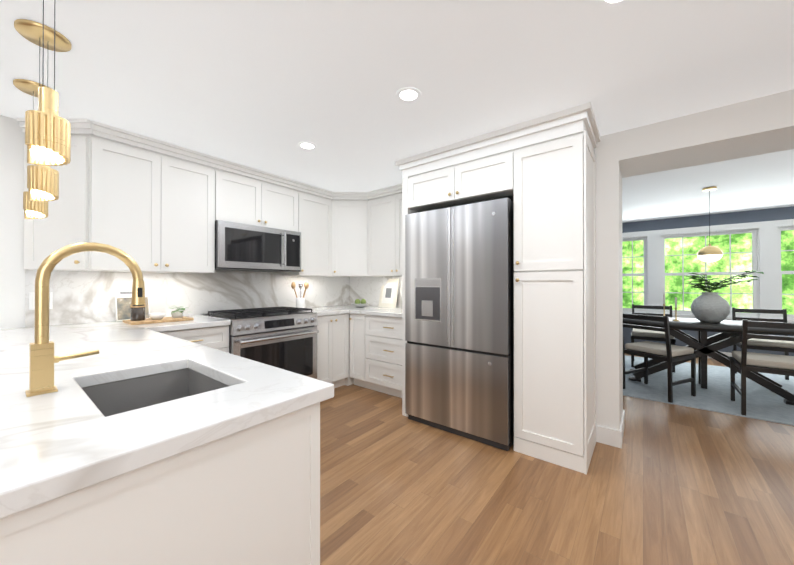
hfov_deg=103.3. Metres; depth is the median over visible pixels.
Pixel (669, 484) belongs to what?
floor
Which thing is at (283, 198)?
upper cabinet
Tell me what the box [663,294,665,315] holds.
candlestick
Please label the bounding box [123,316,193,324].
cutting board
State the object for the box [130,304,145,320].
jar
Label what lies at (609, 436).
baseboard
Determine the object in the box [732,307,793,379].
chair
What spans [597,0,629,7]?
recessed light
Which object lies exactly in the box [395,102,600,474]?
surround
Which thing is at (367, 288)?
backsplash
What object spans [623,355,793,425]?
rug
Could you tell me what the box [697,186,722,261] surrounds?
dining pendant light
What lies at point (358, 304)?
bowl
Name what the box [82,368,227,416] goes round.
sink basin
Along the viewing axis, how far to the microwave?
3.01 m
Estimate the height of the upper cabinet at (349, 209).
1.013 m
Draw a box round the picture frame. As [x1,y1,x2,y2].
[378,279,398,307]
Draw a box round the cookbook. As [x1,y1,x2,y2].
[115,290,149,321]
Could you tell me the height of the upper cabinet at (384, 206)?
0.961 m
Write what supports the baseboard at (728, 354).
attached to the wall at (774, 214)
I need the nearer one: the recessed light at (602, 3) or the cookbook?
the recessed light at (602, 3)
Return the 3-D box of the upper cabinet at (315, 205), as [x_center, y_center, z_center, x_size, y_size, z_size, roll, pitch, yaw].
[-1.029,-0.561,3.739,0.375,0.961,0.523,0,0,38]
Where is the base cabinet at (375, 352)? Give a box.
[349,313,401,397]
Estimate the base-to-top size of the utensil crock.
0.322 m
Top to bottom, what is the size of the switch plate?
0.120 m
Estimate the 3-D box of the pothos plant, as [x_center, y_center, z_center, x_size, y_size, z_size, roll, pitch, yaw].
[-1.807,0.242,2.611,0.178,0.098,0.161,0,0,38]
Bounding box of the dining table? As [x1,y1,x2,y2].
[623,317,793,404]
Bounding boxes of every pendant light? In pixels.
[13,79,51,218]
[14,19,71,201]
[25,0,70,165]
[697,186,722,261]
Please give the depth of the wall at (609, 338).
2.34 m
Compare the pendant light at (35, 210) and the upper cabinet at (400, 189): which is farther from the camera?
the upper cabinet at (400, 189)
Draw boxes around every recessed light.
[298,142,316,149]
[396,87,420,102]
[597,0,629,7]
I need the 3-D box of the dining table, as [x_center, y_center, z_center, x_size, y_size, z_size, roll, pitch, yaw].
[3.521,0.825,3.620,2.240,0.733,1.060,0,0,38]
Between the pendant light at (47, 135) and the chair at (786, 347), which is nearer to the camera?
the pendant light at (47, 135)
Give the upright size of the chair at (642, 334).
0.860 m
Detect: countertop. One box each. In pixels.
[0,321,333,518]
[144,315,230,330]
[307,306,347,315]
[332,305,401,317]
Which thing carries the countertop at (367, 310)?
on the base cabinet at (333, 350)
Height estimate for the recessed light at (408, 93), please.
0.005 m
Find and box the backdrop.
[622,230,793,314]
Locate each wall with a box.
[0,115,281,328]
[594,132,622,430]
[622,206,793,355]
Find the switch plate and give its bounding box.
[29,292,52,309]
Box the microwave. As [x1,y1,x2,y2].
[215,220,300,271]
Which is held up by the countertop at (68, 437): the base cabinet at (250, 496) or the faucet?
the faucet
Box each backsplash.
[25,269,348,327]
[349,276,401,307]
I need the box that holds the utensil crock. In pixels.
[291,282,308,307]
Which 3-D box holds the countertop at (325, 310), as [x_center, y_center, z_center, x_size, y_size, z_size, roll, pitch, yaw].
[-0.956,0.334,3.631,0.657,0.040,0.448,0,0,38]
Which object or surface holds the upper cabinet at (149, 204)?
attached to the wall at (12, 283)
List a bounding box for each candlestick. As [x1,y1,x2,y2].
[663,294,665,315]
[672,297,679,320]
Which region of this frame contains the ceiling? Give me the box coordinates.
[0,0,793,222]
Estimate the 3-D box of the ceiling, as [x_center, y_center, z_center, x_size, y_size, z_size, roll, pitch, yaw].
[0.999,-1.124,1.805,6.240,0.040,10.420,0,0,38]
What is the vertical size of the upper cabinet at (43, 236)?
1.013 m
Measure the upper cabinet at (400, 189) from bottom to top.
0.960 m
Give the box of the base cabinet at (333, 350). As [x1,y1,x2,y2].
[160,313,353,387]
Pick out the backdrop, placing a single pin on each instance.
(741, 262)
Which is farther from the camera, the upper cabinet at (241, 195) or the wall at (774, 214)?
the wall at (774, 214)
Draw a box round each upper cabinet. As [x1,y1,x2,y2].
[20,117,107,270]
[76,121,171,272]
[172,149,215,273]
[216,161,267,226]
[268,177,299,231]
[282,185,331,276]
[324,189,371,276]
[368,189,399,276]
[400,189,401,275]
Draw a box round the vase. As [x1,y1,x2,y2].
[684,270,763,322]
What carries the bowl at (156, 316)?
on the cutting board
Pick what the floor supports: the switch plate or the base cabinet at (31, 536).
the base cabinet at (31, 536)
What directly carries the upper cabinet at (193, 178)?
attached to the wall at (12, 283)
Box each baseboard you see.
[596,410,624,448]
[707,352,731,358]
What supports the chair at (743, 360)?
on the rug
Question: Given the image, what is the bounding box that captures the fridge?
[405,198,513,450]
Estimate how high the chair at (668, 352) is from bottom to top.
0.860 m
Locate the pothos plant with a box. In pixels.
[168,306,185,317]
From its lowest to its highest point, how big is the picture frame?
0.368 m
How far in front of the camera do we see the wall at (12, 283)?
2.10 m
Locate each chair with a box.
[623,313,695,402]
[631,304,675,372]
[729,319,793,415]
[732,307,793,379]
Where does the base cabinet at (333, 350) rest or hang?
on the floor
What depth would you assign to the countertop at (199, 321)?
2.43 m
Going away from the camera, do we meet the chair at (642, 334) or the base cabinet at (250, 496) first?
the base cabinet at (250, 496)
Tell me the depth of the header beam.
2.06 m
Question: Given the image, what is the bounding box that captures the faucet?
[25,242,144,396]
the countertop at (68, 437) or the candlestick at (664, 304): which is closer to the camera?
the countertop at (68, 437)
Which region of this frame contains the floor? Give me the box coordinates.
[320,354,793,564]
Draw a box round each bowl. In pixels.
[148,313,165,319]
[351,299,368,307]
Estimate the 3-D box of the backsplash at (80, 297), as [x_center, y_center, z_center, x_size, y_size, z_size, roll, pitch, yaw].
[-1.602,0.105,3.330,0.017,0.414,3.020,0,0,38]
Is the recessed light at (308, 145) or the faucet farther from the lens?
the recessed light at (308, 145)
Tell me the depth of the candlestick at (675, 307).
3.74 m
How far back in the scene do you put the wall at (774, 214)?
5.03 m
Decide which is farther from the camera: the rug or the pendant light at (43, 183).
the rug
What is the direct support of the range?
on the floor
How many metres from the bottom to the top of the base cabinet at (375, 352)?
0.849 m
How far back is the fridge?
2.42 m
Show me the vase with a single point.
(709, 306)
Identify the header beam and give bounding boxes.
[619,89,793,177]
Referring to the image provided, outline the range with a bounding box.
[200,306,318,378]

